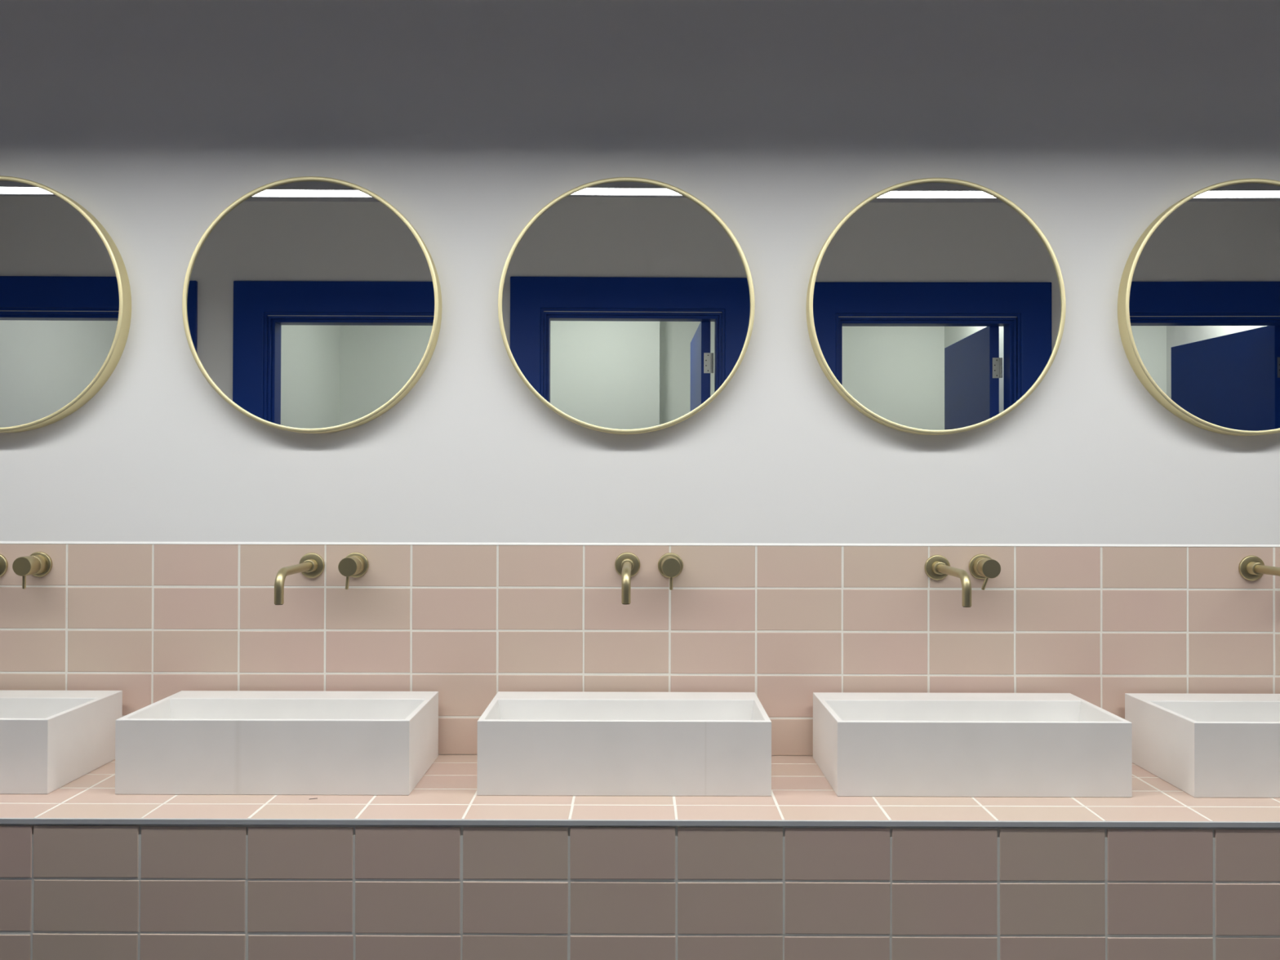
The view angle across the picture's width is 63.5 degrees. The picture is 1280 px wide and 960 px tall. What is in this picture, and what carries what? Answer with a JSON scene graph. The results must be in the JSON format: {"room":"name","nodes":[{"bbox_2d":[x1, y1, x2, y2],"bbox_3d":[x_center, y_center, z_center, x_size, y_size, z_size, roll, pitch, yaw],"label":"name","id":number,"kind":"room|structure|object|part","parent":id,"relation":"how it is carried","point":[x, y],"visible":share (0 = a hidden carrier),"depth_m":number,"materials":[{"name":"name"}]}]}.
{"room":"public restroom","nodes":[
{"label":"public restroom","id":0,"kind":"room"},
{"bbox_2d":[0,0,1279,755],"bbox_3d":[0.006,0.009,2.491,7.030,2.750,0.120,0,0,0],"label":"wall","id":1,"kind":"structure","parent":0,"point":[1094,118],"depth_m":2.44,"materials":[{"name":"white paint"}]},
{"bbox_2d":[0,175,131,432],"bbox_3d":[-1.493,-0.408,2.416,0.594,0.594,0.040,0,0,0],"label":"wall mirror","id":2,"kind":"object","parent":1,"relation":"attached to","point":[65,296],"visible":1,"depth_m":2.40,"materials":[{"name":"gold metal"}]},
{"bbox_2d":[182,176,441,433],"bbox_3d":[-0.763,-0.406,2.415,0.594,0.594,0.040,0,0,0],"label":"wall mirror","id":3,"kind":"object","parent":1,"relation":"attached to","point":[310,304],"visible":1,"depth_m":2.40,"materials":[{"name":"gold metal"}]},
{"bbox_2d":[497,177,755,434],"bbox_3d":[-0.032,-0.405,2.414,0.594,0.594,0.040,0,0,0],"label":"wall mirror","id":4,"kind":"object","parent":1,"relation":"attached to","point":[626,304],"visible":1,"depth_m":2.40,"materials":[{"name":"gold metal"}]},
{"bbox_2d":[0,541,1279,755],"bbox_3d":[0.005,0.396,2.425,6.790,0.497,0.004,0,0,0],"label":"tile backsplash","id":5,"kind":"structure","parent":1,"relation":"attached to","point":[468,623],"depth_m":2.42,"materials":[{"name":"pink tile"}]},
{"bbox_2d":[0,554,8,577],"bbox_3d":[-1.511,0.218,2.311,0.060,0.097,0.232,0,0,0],"label":"spout","id":6,"kind":"object","parent":5,"relation":"attached to","point":[3,562],"visible":1,"depth_m":2.42,"materials":[{"name":"gold metal"}]},
{"bbox_2d":[12,551,52,588],"bbox_3d":[-1.407,0.208,2.391,0.060,0.081,0.072,0,0,0],"label":"mixer valve","id":7,"kind":"object","parent":5,"relation":"attached to","point":[38,564],"visible":1,"depth_m":2.37,"materials":[{"name":"gold metal"}]},
{"bbox_3d":[-1.407,0.232,2.365,0.007,0.034,0.007,0,0,0],"label":"lever","id":8,"kind":"part","parent":7,"relation":"part of","materials":[{"name":"gold metal"}]},
{"bbox_3d":[-1.407,0.197,2.374,0.044,0.044,0.038,0,0,0],"label":"handle","id":9,"kind":"part","parent":7,"relation":"part of","materials":[{"name":"gold metal"}]},
{"bbox_3d":[-1.407,0.197,2.423,0.060,0.060,0.007,0,0,0],"label":"wall plate","id":10,"kind":"part","parent":7,"relation":"part of","materials":[{"name":"gold metal"}]},
{"bbox_2d":[274,552,324,604],"bbox_3d":[-0.768,0.218,2.310,0.060,0.097,0.232,0,0,0],"label":"spout","id":11,"kind":"object","parent":5,"relation":"attached to","point":[311,565],"visible":1,"depth_m":2.33,"materials":[{"name":"brown metal"}]},
{"bbox_3d":[-0.768,0.200,2.423,0.060,0.060,0.007,0,0,0],"label":"wall plate","id":12,"kind":"part","parent":11,"relation":"part of","materials":[{"name":"gold metal"}]},
{"bbox_2d":[337,551,368,589],"bbox_3d":[-0.665,0.209,2.390,0.060,0.081,0.072,0,0,0],"label":"mixer valve","id":13,"kind":"object","parent":5,"relation":"attached to","point":[356,564],"visible":1,"depth_m":2.36,"materials":[{"name":"gold metal"}]},
{"bbox_3d":[-0.668,0.233,2.364,0.007,0.034,0.007,5,0,0],"label":"lever","id":14,"kind":"part","parent":13,"relation":"part of","materials":[{"name":"gold metal"}]},
{"bbox_3d":[-0.665,0.198,2.373,0.044,0.044,0.038,5,0,0],"label":"handle","id":15,"kind":"part","parent":13,"relation":"part of","materials":[{"name":"gold metal"}]},
{"bbox_3d":[-0.665,0.199,2.422,0.060,0.060,0.007,0,0,0],"label":"wall plate","id":16,"kind":"part","parent":13,"relation":"part of","materials":[{"name":"gold metal"}]},
{"bbox_2d":[614,551,639,604],"bbox_3d":[-0.029,0.216,2.309,0.060,0.097,0.232,0,0,0],"label":"spout","id":17,"kind":"object","parent":5,"relation":"attached to","point":[627,565],"visible":1,"depth_m":2.36,"materials":[{"name":"brown metal"}]},
{"bbox_3d":[-0.029,0.199,2.422,0.060,0.060,0.007,0,0,0],"label":"wall plate","id":18,"kind":"part","parent":17,"relation":"part of","materials":[{"name":"gold metal"}]},
{"bbox_3d":[0.006,0.150,2.427,6.790,0.006,0.004,0,0,0],"label":"edge trim","id":19,"kind":"part","parent":5,"relation":"part of","materials":[{"name":"white"}]},
{"bbox_2d":[657,552,683,590],"bbox_3d":[0.071,0.210,2.389,0.060,0.081,0.072,0,0,0],"label":"mixer valve","id":20,"kind":"object","parent":5,"relation":"attached to","point":[670,565],"visible":1,"depth_m":2.35,"materials":[{"name":"gold metal"}]},
{"bbox_3d":[0.071,0.200,2.421,0.060,0.060,0.007,0,0,0],"label":"wall plate","id":21,"kind":"part","parent":20,"relation":"part of","materials":[{"name":"gold metal"}]},
{"bbox_3d":[0.071,0.200,2.373,0.044,0.044,0.038,0,0,0],"label":"handle","id":22,"kind":"part","parent":20,"relation":"part of","materials":[{"name":"gold metal"}]},
{"bbox_3d":[0.071,0.234,2.363,0.007,0.034,0.007,0,0,0],"label":"lever","id":23,"kind":"part","parent":20,"relation":"part of","materials":[{"name":"gold metal"}]},
{"bbox_2d":[924,555,971,607],"bbox_3d":[0.695,0.222,2.308,0.060,0.097,0.232,0,0,0],"label":"spout","id":24,"kind":"object","parent":5,"relation":"attached to","point":[937,567],"visible":1,"depth_m":2.33,"materials":[{"name":"brown metal"}]},
{"bbox_3d":[0.696,0.205,2.421,0.060,0.060,0.007,0,0,0],"label":"wall plate","id":25,"kind":"part","parent":24,"relation":"part of","materials":[{"name":"gold metal"}]},
{"bbox_2d":[968,553,1000,590],"bbox_3d":[0.799,0.212,2.388,0.060,0.080,0.072,0,0,0],"label":"mixer valve","id":26,"kind":"object","parent":5,"relation":"attached to","point":[981,566],"visible":1,"depth_m":2.36,"materials":[{"name":"gold metal"}]},
{"bbox_3d":[0.799,0.203,2.421,0.060,0.060,0.007,0,0,0],"label":"wall plate","id":27,"kind":"part","parent":26,"relation":"part of","materials":[{"name":"gold metal"}]},
{"bbox_3d":[0.787,0.235,2.362,0.007,0.034,0.007,19,0,0],"label":"lever","id":28,"kind":"part","parent":26,"relation":"part of","materials":[{"name":"gold metal"}]},
{"bbox_3d":[0.799,0.202,2.372,0.044,0.044,0.038,19,0,0],"label":"handle","id":29,"kind":"part","parent":26,"relation":"part of","materials":[{"name":"gold metal"}]},
{"bbox_2d":[1238,555,1279,581],"bbox_3d":[1.430,0.224,2.307,0.060,0.097,0.232,0,0,0],"label":"spout","id":30,"kind":"object","parent":5,"relation":"attached to","point":[1251,567],"visible":1,"depth_m":2.42,"materials":[{"name":"brown metal"}]},
{"bbox_3d":[1.431,0.206,2.420,0.060,0.060,0.007,0,0,0],"label":"wall plate","id":31,"kind":"part","parent":30,"relation":"part of","materials":[{"name":"gold metal"}]},
{"bbox_2d":[806,177,1066,435],"bbox_3d":[0.688,-0.403,2.413,0.594,0.594,0.040,0,0,0],"label":"wall mirror","id":32,"kind":"object","parent":1,"relation":"attached to","point":[935,306],"visible":1,"depth_m":2.40,"materials":[{"name":"gold metal"}]},
{"bbox_2d":[1117,177,1279,435],"bbox_3d":[1.419,-0.401,2.412,0.594,0.594,0.040,0,0,0],"label":"wall mirror","id":33,"kind":"object","parent":1,"relation":"attached to","point":[1198,299],"visible":1,"depth_m":2.40,"materials":[{"name":"gold metal"}]},
{"bbox_3d":[0.000,1.416,0.148,7.030,0.100,4.784,0,0,0],"label":"floor","id":34,"kind":"structure","parent":0,"visible":0},
{"bbox_2d":[0,755,1279,959],"bbox_3d":[0.003,1.012,2.181,6.790,0.740,0.477,0,0,0],"label":"countertop","id":35,"kind":"structure","parent":34,"relation":"on","point":[441,870],"depth_m":1.95,"materials":[{"name":"pink tile"}]},
{"bbox_2d":[0,689,122,794],"bbox_3d":[-1.501,0.563,2.253,0.597,0.152,0.302,0,0,0],"label":"basin","id":36,"kind":"object","parent":35,"relation":"in","point":[50,740],"visible":0.95,"depth_m":2.19,"materials":[{"name":"white ceramic"}]},
{"bbox_2d":[115,690,438,795],"bbox_3d":[-0.767,0.565,2.252,0.597,0.152,0.302,0,0,0],"label":"basin","id":37,"kind":"object","parent":35,"relation":"in","point":[184,742],"visible":1,"depth_m":2.10,"materials":[{"name":"white ceramic"}]},
{"bbox_2d":[476,691,771,796],"bbox_3d":[-0.032,0.567,2.252,0.597,0.152,0.302,0,0,0],"label":"basin","id":38,"kind":"object","parent":35,"relation":"in","point":[530,743],"visible":1,"depth_m":2.10,"materials":[{"name":"white ceramic"}]},
{"bbox_3d":[0.004,0.645,1.948,6.790,0.010,0.006,0,0,0],"label":"edge trim","id":39,"kind":"part","parent":35,"relation":"part of","materials":[{"name":"silver metal"}]},
{"bbox_2d":[813,692,1132,797],"bbox_3d":[0.699,0.568,2.251,0.597,0.152,0.302,0,0,0],"label":"basin","id":40,"kind":"object","parent":35,"relation":"in","point":[865,744],"visible":1,"depth_m":2.10,"materials":[{"name":"white ceramic"}]},
{"bbox_2d":[1124,693,1279,797],"bbox_3d":[1.423,0.570,2.250,0.597,0.152,0.302,0,0,0],"label":"basin","id":41,"kind":"object","parent":35,"relation":"in","point":[1202,745],"visible":0.96,"depth_m":2.14,"materials":[{"name":"white ceramic"}]}
]}

